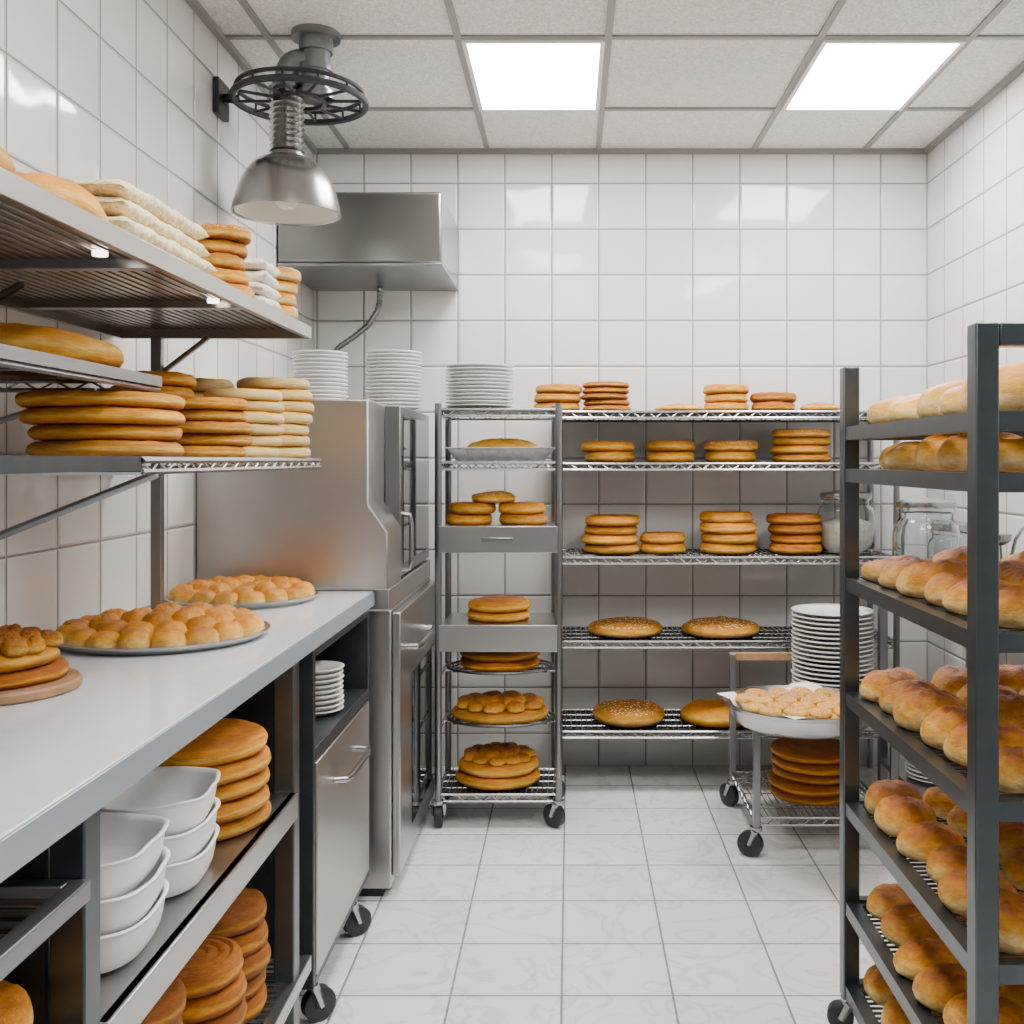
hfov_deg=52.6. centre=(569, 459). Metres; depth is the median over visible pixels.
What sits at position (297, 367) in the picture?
plate
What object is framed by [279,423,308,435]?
bread
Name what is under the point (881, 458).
bun
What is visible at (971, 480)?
shelf
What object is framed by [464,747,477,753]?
bun
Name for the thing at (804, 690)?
bun
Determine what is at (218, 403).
bread
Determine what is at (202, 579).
bun
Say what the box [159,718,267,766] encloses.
bread
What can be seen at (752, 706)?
bun
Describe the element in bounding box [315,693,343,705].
plate
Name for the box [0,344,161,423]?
wire shelf
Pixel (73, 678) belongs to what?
serving board
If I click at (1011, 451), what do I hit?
bun
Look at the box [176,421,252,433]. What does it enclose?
bread
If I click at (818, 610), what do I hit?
plate
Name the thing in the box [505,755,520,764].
bun
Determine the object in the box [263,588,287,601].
bun
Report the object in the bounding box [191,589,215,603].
bun
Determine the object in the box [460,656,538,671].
bread
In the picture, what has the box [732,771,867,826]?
wire shelf
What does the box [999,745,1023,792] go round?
bun
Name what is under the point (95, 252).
lamp
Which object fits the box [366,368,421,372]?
plate
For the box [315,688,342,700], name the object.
plate
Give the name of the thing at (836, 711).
bun
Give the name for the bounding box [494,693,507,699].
bun
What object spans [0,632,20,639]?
chunk
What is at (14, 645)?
chunk
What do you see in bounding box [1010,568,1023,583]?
bun
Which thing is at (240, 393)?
bread
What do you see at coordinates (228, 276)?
bread
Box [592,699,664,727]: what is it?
bread
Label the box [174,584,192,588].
bun
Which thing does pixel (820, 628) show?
plate
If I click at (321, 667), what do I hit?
plate
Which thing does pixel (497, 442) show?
bread loaf
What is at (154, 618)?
bun
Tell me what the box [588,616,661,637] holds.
bread
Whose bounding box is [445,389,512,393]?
plate
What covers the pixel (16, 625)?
chunk
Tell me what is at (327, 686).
plate
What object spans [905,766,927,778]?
plate
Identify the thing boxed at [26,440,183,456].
bread
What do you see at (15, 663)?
bread
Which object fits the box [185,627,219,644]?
bun
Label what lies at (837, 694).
bun
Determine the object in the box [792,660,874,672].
plate
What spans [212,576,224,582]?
bun
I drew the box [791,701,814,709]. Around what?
bun
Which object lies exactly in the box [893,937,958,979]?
bun
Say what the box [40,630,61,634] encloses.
chunk
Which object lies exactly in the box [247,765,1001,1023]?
floor
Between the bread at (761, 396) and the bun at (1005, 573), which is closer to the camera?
the bun at (1005, 573)
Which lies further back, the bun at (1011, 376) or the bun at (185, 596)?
the bun at (185, 596)
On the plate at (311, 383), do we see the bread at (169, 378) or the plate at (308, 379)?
the plate at (308, 379)
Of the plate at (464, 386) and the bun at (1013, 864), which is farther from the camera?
the plate at (464, 386)
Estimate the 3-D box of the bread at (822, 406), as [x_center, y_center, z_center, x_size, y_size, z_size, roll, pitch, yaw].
[1.010,-0.214,4.181,0.158,0.039,0.160,0,0,-25]
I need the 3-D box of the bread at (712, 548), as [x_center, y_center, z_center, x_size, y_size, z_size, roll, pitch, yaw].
[0.637,0.352,4.186,0.229,0.042,0.224,0,0,-27]
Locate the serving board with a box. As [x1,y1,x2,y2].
[0,668,82,705]
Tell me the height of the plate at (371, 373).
0.016 m
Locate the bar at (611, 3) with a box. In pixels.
[596,0,615,149]
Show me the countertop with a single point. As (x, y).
(65, 757)
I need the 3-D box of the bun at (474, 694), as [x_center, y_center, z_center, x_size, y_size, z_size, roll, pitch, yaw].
[-0.354,0.886,3.864,0.062,0.034,0.069,0,0,31]
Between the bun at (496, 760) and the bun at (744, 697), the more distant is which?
the bun at (496, 760)
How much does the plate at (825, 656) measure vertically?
0.020 m
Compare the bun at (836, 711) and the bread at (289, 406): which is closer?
the bread at (289, 406)
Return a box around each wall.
[0,0,313,630]
[314,154,926,764]
[927,72,1023,682]
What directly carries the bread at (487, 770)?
on the bread at (494, 784)
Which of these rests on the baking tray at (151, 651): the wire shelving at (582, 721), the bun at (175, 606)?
the bun at (175, 606)
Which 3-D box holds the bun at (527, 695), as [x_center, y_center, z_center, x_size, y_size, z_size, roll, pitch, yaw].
[-0.154,0.887,3.862,0.065,0.032,0.069,0,0,8]
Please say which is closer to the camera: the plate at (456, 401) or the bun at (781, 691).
the bun at (781, 691)
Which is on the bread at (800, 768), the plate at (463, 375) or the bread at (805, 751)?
the bread at (805, 751)
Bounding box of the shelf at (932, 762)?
[845,692,1023,821]
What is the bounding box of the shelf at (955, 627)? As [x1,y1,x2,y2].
[845,576,1023,652]
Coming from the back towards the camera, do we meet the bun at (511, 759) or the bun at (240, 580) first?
the bun at (511, 759)
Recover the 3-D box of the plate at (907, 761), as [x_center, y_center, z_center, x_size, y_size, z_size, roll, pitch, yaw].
[1.242,1.032,3.500,0.200,0.016,0.200,0,0,0]
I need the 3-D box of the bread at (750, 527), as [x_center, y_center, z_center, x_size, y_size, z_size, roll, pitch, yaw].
[0.638,0.270,4.178,0.229,0.042,0.227,0,0,-15]
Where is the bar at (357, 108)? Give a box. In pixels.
[324,107,970,110]
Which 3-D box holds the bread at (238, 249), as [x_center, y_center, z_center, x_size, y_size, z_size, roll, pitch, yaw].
[-0.705,-0.422,2.079,0.110,0.030,0.108,0,0,-19]
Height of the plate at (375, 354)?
0.016 m
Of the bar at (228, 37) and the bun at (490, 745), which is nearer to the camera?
the bar at (228, 37)
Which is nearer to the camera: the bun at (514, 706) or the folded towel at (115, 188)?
the folded towel at (115, 188)
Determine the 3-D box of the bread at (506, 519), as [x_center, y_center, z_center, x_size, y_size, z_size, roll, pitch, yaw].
[-0.173,0.215,3.800,0.178,0.041,0.177,0,0,39]
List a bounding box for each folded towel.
[72,179,209,239]
[94,196,209,256]
[107,216,216,272]
[244,258,280,276]
[244,270,279,288]
[249,282,280,300]
[255,295,280,309]
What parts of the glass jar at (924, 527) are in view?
lid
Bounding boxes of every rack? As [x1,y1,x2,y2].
[447,659,554,674]
[447,711,554,727]
[827,322,1023,1023]
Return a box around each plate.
[292,350,347,355]
[292,358,347,362]
[292,362,347,366]
[292,366,347,370]
[292,370,346,374]
[292,374,347,378]
[293,354,347,359]
[297,378,347,382]
[307,390,347,394]
[308,386,347,390]
[309,382,347,386]
[312,394,347,398]
[315,661,343,674]
[315,668,342,679]
[315,673,343,684]
[315,678,342,690]
[315,683,342,695]
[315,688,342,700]
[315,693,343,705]
[315,699,343,710]
[315,704,343,716]
[365,360,420,365]
[365,387,420,390]
[365,390,420,394]
[366,349,421,354]
[366,353,421,358]
[366,357,421,361]
[366,364,421,368]
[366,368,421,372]
[366,372,421,376]
[366,375,421,379]
[366,379,421,383]
[366,383,421,387]
[366,394,421,398]
[368,398,421,402]
[378,402,421,405]
[388,405,421,410]
[445,367,512,371]
[445,371,512,375]
[445,374,512,378]
[445,378,512,382]
[445,382,512,386]
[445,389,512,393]
[445,393,512,396]
[445,400,512,404]
[445,404,512,407]
[446,363,513,368]
[446,385,512,389]
[446,396,513,400]
[791,604,873,617]
[791,611,873,622]
[791,615,874,626]
[791,620,873,631]
[791,629,873,640]
[791,633,873,645]
[791,642,873,654]
[791,647,874,658]
[791,651,873,663]
[791,655,873,668]
[791,668,864,681]
[792,625,874,635]
[792,638,874,649]
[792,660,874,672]
[792,665,874,677]
[792,674,861,686]
[792,678,839,688]
[905,763,964,772]
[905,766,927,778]
[906,760,963,770]
[906,772,933,783]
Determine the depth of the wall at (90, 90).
2.48 m
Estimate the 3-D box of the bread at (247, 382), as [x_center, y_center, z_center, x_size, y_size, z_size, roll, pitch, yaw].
[-0.683,-0.174,2.386,0.162,0.026,0.165,0,0,-41]
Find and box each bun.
[56,622,87,643]
[63,618,88,624]
[64,627,96,646]
[80,614,94,620]
[86,631,119,647]
[88,613,119,629]
[95,620,126,633]
[103,608,125,618]
[117,627,150,647]
[119,621,154,638]
[120,610,145,622]
[134,608,150,613]
[142,611,172,627]
[151,606,174,616]
[151,628,185,646]
[154,602,180,611]
[154,620,186,633]
[168,587,189,600]
[172,607,199,624]
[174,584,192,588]
[175,589,197,602]
[181,606,204,615]
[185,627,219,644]
[186,579,200,584]
[186,615,216,629]
[189,602,212,610]
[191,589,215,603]
[193,579,214,588]
[194,581,213,590]
[204,606,234,618]
[208,581,230,594]
[208,613,233,622]
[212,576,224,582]
[212,620,242,640]
[213,591,238,603]
[216,604,236,610]
[220,578,240,590]
[231,608,253,617]
[232,585,253,595]
[232,616,260,635]
[236,613,264,630]
[237,578,250,584]
[238,574,254,581]
[238,591,264,603]
[243,581,257,589]
[253,574,265,578]
[253,579,269,582]
[254,581,276,592]
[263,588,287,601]
[271,576,290,583]
[274,581,291,588]
[284,587,304,599]
[289,577,301,583]
[292,582,313,596]
[457,699,471,708]
[458,695,474,700]
[463,750,478,761]
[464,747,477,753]
[467,700,483,711]
[468,692,480,697]
[472,744,483,747]
[472,754,488,763]
[474,694,488,705]
[476,747,491,754]
[482,692,495,696]
[483,701,504,713]
[483,743,494,747]
[483,750,499,759]
[486,696,500,703]
[488,690,500,693]
[489,756,504,765]
[492,745,505,752]
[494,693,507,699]
[498,742,509,747]
[500,749,514,757]
[501,696,517,709]
[503,690,518,695]
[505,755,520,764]
[506,701,524,712]
[506,745,519,754]
[513,694,526,703]
[516,752,530,762]
[518,745,529,748]
[520,747,535,756]
[522,693,535,699]
[524,700,541,709]
[529,696,543,704]
[735,693,756,702]
[743,702,764,712]
[745,688,765,695]
[751,696,773,705]
[758,706,781,715]
[759,691,780,700]
[767,702,790,712]
[769,687,789,695]
[774,696,796,705]
[782,691,805,701]
[783,707,808,716]
[790,687,811,694]
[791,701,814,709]
[800,696,822,706]
[806,692,827,699]
[808,707,832,717]
[814,688,834,696]
[816,702,838,712]
[822,697,839,704]
[824,713,839,718]
[830,692,839,697]
[833,707,839,716]
[859,667,920,701]
[861,555,921,581]
[863,964,912,1005]
[865,779,922,814]
[866,883,913,919]
[867,395,908,423]
[874,794,935,837]
[878,441,918,468]
[878,556,934,588]
[879,679,938,713]
[880,904,940,946]
[881,994,943,1023]
[884,441,922,469]
[887,393,921,420]
[893,687,965,731]
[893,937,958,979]
[896,558,966,597]
[896,821,966,862]
[912,962,966,1012]
[914,434,953,470]
[916,379,964,417]
[920,705,966,749]
[923,786,956,818]
[924,572,966,605]
[926,845,1002,883]
[931,665,966,694]
[932,545,999,561]
[936,432,1022,470]
[938,386,964,414]
[938,867,1017,916]
[942,580,1023,614]
[943,721,1023,766]
[943,990,1023,1023]
[947,805,966,836]
[956,684,1017,708]
[959,362,1023,411]
[999,438,1023,471]
[999,560,1023,567]
[999,566,1023,582]
[999,585,1023,628]
[999,664,1023,693]
[999,689,1023,722]
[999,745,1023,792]
[999,822,1023,864]
[999,889,1023,954]
[999,956,1023,957]
[999,985,1023,1007]
[1001,550,1023,562]
[1002,848,1023,890]
[1004,714,1023,730]
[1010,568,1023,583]
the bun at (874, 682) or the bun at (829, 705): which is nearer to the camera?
the bun at (874, 682)
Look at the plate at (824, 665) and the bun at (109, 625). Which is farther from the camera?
the plate at (824, 665)
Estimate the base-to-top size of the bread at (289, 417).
0.026 m
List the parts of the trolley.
post, post, handle, rail, rail, post, post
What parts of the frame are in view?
divider panel, rail, post, post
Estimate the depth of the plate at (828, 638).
3.74 m
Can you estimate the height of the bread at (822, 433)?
0.034 m
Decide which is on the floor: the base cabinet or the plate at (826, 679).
the base cabinet
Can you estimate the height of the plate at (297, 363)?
0.016 m
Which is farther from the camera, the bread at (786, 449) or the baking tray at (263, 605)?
the bread at (786, 449)
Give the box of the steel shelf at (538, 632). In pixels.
[439,613,556,651]
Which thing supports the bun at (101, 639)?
on the baking tray at (151, 651)
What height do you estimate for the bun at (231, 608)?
0.048 m
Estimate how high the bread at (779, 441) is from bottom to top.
0.034 m
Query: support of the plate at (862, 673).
on the plate at (826, 679)
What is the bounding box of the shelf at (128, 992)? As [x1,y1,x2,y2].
[100,793,297,1023]
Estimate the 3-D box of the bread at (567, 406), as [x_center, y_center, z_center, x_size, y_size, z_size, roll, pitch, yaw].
[-0.053,-0.212,4.180,0.189,0.037,0.186,0,0,9]
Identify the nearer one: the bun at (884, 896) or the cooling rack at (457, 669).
the bun at (884, 896)
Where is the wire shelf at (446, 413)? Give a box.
[441,408,554,419]
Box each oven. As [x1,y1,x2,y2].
[197,399,429,610]
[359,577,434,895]
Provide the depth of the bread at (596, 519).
4.09 m
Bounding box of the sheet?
[717,681,821,718]
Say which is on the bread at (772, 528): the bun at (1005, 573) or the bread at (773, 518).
the bread at (773, 518)
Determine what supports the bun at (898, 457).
on the rack at (975, 790)
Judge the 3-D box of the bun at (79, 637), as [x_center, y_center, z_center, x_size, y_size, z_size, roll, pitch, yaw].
[-0.974,0.356,2.063,0.066,0.040,0.068,0,0,-16]
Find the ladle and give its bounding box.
[999,525,1023,560]
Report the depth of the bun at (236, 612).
2.30 m
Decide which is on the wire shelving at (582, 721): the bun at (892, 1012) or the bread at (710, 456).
the bread at (710, 456)
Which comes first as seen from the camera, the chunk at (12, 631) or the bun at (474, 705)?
the chunk at (12, 631)
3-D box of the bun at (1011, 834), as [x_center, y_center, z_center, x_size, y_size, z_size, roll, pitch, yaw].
[0.859,0.740,2.017,0.136,0.070,0.114,0,0,-32]
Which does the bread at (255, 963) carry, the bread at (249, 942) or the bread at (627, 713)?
the bread at (249, 942)
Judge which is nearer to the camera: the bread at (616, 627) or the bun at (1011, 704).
the bun at (1011, 704)
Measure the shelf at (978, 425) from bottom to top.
0.030 m
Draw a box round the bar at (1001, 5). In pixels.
[863,0,1010,149]
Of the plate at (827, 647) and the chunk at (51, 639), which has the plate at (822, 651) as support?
the plate at (827, 647)
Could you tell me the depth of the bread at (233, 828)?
1.93 m
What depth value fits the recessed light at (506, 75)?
3.52 m
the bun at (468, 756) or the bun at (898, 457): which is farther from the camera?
the bun at (468, 756)
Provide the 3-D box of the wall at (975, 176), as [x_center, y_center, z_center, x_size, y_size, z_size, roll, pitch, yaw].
[1.570,-0.010,1.900,0.100,2.620,5.000,0,0,0]
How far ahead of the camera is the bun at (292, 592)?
2.71 m
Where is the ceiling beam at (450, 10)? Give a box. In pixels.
[444,0,489,149]
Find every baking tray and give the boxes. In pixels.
[57,620,269,655]
[164,589,318,609]
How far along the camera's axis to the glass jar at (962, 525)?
3.64 m
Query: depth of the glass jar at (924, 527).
3.42 m
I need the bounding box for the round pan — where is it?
[724,684,868,738]
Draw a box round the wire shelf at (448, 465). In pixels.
[441,461,554,469]
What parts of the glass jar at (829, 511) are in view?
lid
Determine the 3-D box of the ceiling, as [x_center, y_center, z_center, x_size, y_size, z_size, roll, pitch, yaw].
[0.215,-1.350,1.950,2.810,0.060,5.100,0,0,0]
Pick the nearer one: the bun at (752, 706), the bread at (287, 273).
the bread at (287, 273)
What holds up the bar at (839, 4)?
attached to the ceiling
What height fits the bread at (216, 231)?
0.030 m
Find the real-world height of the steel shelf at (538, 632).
0.094 m
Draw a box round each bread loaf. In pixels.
[0,146,16,174]
[16,171,108,221]
[467,438,538,446]
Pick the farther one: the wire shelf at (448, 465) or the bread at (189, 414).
the wire shelf at (448, 465)
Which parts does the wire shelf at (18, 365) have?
shelf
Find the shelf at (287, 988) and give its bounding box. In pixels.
[263,955,310,1023]
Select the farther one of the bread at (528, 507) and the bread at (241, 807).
the bread at (528, 507)
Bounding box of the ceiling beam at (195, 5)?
[185,0,316,152]
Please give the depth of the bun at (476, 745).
3.85 m
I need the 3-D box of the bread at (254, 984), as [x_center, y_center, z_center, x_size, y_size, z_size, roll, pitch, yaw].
[-0.696,1.032,2.065,0.169,0.046,0.171,0,0,-9]
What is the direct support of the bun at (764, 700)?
on the bun
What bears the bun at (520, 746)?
on the bread at (487, 770)
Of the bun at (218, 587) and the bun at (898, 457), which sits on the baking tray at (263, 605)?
the bun at (218, 587)
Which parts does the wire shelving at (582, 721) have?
post, wire shelf, wire shelf, wire shelf, wire shelf, wire shelf, post, post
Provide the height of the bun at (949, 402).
0.061 m
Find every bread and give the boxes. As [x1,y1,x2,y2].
[0,323,123,367]
[0,646,59,672]
[0,656,68,689]
[0,980,32,1023]
[15,390,184,410]
[18,406,184,425]
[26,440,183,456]
[27,424,182,441]
[115,385,193,396]
[136,370,196,388]
[141,976,185,1023]
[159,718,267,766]
[173,433,252,445]
[173,1015,182,1023]
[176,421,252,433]
[177,409,246,421]
[177,935,243,998]
[178,445,245,456]
[181,397,247,410]
[181,970,246,1023]
[191,378,234,391]
[193,391,203,396]
[195,996,246,1023]
[196,239,247,259]
[200,223,251,245]
[200,252,244,271]
[203,388,282,401]
[206,744,270,785]
[208,267,249,285]
[208,887,266,937]
[215,766,269,802]
[215,784,269,823]
[216,800,270,841]
[228,919,267,956]
[229,283,254,296]
[236,377,309,389]
[240,400,283,413]
[241,446,278,457]
[242,941,270,980]
[243,982,266,1023]
[244,411,284,424]
[245,968,265,999]
[248,423,283,435]
[249,435,281,446]
[262,388,312,401]
[273,266,300,283]
[275,279,297,295]
[276,292,296,306]
[276,446,310,457]
[279,401,313,413]
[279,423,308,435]
[279,435,309,446]
[280,305,297,318]
[280,411,312,424]
[447,513,491,524]
[448,502,495,513]
[452,704,547,724]
[456,768,539,790]
[458,755,538,777]
[460,652,540,661]
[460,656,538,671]
[467,609,529,622]
[468,596,530,612]
[471,490,515,502]
[498,501,545,513]
[499,513,546,524]
[534,393,580,402]
[534,402,579,410]
[535,384,581,393]
[581,393,628,400]
[581,441,633,451]
[581,533,637,544]
[582,381,629,388]
[582,387,628,394]
[582,405,631,410]
[583,399,629,405]
[584,524,637,534]
[584,543,639,553]
[585,451,634,461]
[585,514,639,525]
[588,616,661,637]
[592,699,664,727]
[640,531,685,543]
[640,542,685,553]
[645,440,694,450]
[646,451,694,461]
[655,404,702,410]
[680,699,741,727]
[682,616,759,638]
[699,511,752,522]
[699,522,756,533]
[700,542,755,553]
[701,532,757,543]
[703,384,748,394]
[703,402,748,410]
[704,393,747,402]
[704,440,757,450]
[705,451,755,461]
[750,392,796,402]
[751,401,794,410]
[766,513,820,524]
[768,524,821,534]
[768,770,839,796]
[769,542,822,554]
[770,445,828,453]
[770,533,821,543]
[770,737,839,764]
[770,784,839,805]
[771,753,839,775]
[772,429,830,437]
[772,437,831,445]
[772,454,831,461]
[772,763,839,784]
[800,402,838,410]
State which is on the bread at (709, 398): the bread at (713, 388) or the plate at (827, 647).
the bread at (713, 388)
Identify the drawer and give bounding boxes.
[439,522,556,552]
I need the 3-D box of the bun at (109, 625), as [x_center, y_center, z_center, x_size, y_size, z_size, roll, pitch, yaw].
[-0.933,0.351,2.107,0.069,0.049,0.069,0,0,14]
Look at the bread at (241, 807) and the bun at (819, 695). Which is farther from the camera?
the bun at (819, 695)
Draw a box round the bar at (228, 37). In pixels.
[225,35,1023,39]
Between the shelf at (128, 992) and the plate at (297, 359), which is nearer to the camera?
the shelf at (128, 992)
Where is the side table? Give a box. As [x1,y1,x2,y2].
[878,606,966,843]
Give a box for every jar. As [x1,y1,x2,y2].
[817,490,874,553]
[892,498,960,559]
[956,521,966,545]
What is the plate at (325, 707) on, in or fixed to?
on the plate at (317, 713)
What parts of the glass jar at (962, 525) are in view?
lid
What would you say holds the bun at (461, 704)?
on the bread at (505, 717)
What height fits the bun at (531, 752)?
0.029 m
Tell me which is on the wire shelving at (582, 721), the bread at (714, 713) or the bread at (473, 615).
the bread at (714, 713)
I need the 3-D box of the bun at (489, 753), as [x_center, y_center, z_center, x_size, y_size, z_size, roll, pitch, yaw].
[-0.284,1.074,3.760,0.068,0.037,0.060,0,0,37]
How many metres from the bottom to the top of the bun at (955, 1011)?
0.075 m
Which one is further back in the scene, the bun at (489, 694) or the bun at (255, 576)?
the bun at (489, 694)
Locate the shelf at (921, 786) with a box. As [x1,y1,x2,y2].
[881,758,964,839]
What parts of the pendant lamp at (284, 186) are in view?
lamp shade, bulb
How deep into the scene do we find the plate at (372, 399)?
3.66 m
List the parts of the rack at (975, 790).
post, post, rail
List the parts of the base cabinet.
drawer, handle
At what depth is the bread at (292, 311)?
2.32 m
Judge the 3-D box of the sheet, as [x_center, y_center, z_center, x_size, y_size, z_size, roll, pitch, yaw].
[0.758,0.819,3.390,0.394,0.074,0.394,0,0,-29]
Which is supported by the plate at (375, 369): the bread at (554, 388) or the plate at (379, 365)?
the plate at (379, 365)
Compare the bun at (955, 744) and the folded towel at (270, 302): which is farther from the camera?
the folded towel at (270, 302)
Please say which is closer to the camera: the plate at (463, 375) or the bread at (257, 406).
the bread at (257, 406)
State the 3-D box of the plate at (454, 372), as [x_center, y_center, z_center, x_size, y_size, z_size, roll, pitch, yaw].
[-0.335,-0.312,3.822,0.250,0.016,0.250,0,0,0]
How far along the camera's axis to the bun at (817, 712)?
3.23 m
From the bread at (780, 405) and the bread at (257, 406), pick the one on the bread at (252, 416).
the bread at (257, 406)
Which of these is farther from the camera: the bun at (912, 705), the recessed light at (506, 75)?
the recessed light at (506, 75)
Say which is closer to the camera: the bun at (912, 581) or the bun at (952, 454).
the bun at (952, 454)
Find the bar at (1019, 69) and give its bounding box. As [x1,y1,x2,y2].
[924,61,1023,152]
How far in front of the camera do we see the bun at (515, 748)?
3.80 m
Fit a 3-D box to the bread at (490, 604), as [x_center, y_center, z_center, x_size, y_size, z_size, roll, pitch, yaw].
[-0.260,0.529,3.804,0.229,0.037,0.232,0,0,-14]
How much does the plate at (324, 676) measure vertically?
0.016 m
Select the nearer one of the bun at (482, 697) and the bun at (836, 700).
the bun at (836, 700)
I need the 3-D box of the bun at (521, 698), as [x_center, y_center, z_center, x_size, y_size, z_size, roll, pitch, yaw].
[-0.190,0.883,3.803,0.061,0.039,0.069,0,0,-4]
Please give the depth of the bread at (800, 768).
3.47 m
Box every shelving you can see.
[0,166,321,609]
[551,406,899,770]
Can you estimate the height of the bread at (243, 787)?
0.036 m
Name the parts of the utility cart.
post, post, rail, post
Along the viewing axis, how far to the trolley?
3.64 m
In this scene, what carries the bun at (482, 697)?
on the bread at (505, 717)
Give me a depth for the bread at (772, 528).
4.09 m
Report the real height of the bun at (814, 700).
0.028 m
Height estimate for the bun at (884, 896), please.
0.060 m
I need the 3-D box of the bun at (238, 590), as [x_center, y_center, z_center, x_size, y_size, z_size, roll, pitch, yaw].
[-0.852,0.351,2.692,0.067,0.050,0.064,0,0,16]
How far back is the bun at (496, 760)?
3.69 m
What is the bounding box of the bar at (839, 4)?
[752,0,846,149]
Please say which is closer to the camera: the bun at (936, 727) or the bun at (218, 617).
the bun at (936, 727)
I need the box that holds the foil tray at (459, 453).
[444,447,554,460]
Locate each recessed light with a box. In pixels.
[461,40,604,110]
[781,40,965,110]
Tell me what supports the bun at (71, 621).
on the baking tray at (151, 651)
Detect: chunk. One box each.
[0,625,20,631]
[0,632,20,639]
[0,637,4,652]
[1,635,27,656]
[3,623,22,629]
[3,629,19,634]
[19,629,40,634]
[20,630,40,636]
[23,626,40,631]
[24,634,45,653]
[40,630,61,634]
[41,632,62,646]
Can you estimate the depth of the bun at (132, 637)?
2.01 m
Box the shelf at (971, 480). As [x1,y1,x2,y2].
[845,469,1023,492]
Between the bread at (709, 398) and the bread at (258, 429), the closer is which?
the bread at (258, 429)
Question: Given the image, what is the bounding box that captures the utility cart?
[719,652,898,856]
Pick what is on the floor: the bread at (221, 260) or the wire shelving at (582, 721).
the wire shelving at (582, 721)
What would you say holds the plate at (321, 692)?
on the plate at (321, 697)
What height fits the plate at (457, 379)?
0.016 m
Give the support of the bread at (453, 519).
on the trolley
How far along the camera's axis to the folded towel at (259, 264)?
2.16 m
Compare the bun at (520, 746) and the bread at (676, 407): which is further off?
the bread at (676, 407)
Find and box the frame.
[0,662,310,1023]
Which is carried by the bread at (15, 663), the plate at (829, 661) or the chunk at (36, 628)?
the chunk at (36, 628)
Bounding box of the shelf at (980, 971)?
[845,798,1023,984]
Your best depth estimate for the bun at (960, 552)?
2.24 m
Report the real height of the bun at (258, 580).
0.053 m
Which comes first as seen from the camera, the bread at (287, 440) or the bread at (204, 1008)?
the bread at (204, 1008)
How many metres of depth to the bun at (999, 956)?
1.97 m
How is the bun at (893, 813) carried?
on the rack at (975, 790)
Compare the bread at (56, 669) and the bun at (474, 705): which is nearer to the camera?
the bread at (56, 669)
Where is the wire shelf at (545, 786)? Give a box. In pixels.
[441,768,554,802]
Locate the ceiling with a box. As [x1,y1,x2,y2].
[197,0,1023,147]
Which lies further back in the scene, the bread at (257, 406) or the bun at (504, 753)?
the bun at (504, 753)
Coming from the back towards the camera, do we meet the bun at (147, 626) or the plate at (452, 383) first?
the plate at (452, 383)
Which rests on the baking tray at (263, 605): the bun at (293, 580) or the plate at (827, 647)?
the bun at (293, 580)
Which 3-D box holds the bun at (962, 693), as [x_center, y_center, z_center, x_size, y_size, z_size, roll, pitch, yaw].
[0.860,0.492,2.131,0.134,0.066,0.127,0,0,-12]
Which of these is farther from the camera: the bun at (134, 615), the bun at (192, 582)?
the bun at (192, 582)
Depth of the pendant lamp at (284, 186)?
3.15 m
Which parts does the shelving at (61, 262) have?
shelf, shelf, shelf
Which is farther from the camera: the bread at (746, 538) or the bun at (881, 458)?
the bread at (746, 538)
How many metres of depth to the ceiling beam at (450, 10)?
3.46 m
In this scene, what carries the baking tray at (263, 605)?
on the countertop
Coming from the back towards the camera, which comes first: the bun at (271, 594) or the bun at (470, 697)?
the bun at (470, 697)
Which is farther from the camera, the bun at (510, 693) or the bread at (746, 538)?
the bread at (746, 538)
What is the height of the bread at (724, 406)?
0.037 m
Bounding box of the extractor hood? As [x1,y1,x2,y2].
[277,192,458,350]
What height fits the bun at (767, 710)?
0.028 m
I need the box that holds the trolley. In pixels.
[430,403,565,827]
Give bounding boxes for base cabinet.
[223,610,371,1022]
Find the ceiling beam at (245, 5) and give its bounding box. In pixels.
[237,0,350,149]
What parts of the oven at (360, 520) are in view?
door, handle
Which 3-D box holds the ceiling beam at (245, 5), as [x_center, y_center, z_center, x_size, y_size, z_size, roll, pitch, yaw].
[-0.940,-1.317,1.900,0.022,0.007,5.000,0,0,0]
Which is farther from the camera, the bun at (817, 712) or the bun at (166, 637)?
the bun at (817, 712)
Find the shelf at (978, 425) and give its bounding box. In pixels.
[845,411,1023,439]
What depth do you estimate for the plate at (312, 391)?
3.43 m
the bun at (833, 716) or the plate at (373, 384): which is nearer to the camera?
the bun at (833, 716)
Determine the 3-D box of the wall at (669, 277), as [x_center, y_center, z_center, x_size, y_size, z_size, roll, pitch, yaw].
[0.215,-0.010,4.450,2.810,2.620,0.100,0,0,0]
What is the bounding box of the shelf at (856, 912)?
[845,896,943,1023]
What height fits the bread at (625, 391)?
0.024 m
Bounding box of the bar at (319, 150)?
[313,148,927,153]
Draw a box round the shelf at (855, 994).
[845,978,882,1023]
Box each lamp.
[92,249,107,256]
[207,298,218,303]
[213,23,368,226]
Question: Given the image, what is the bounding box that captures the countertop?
[0,590,374,882]

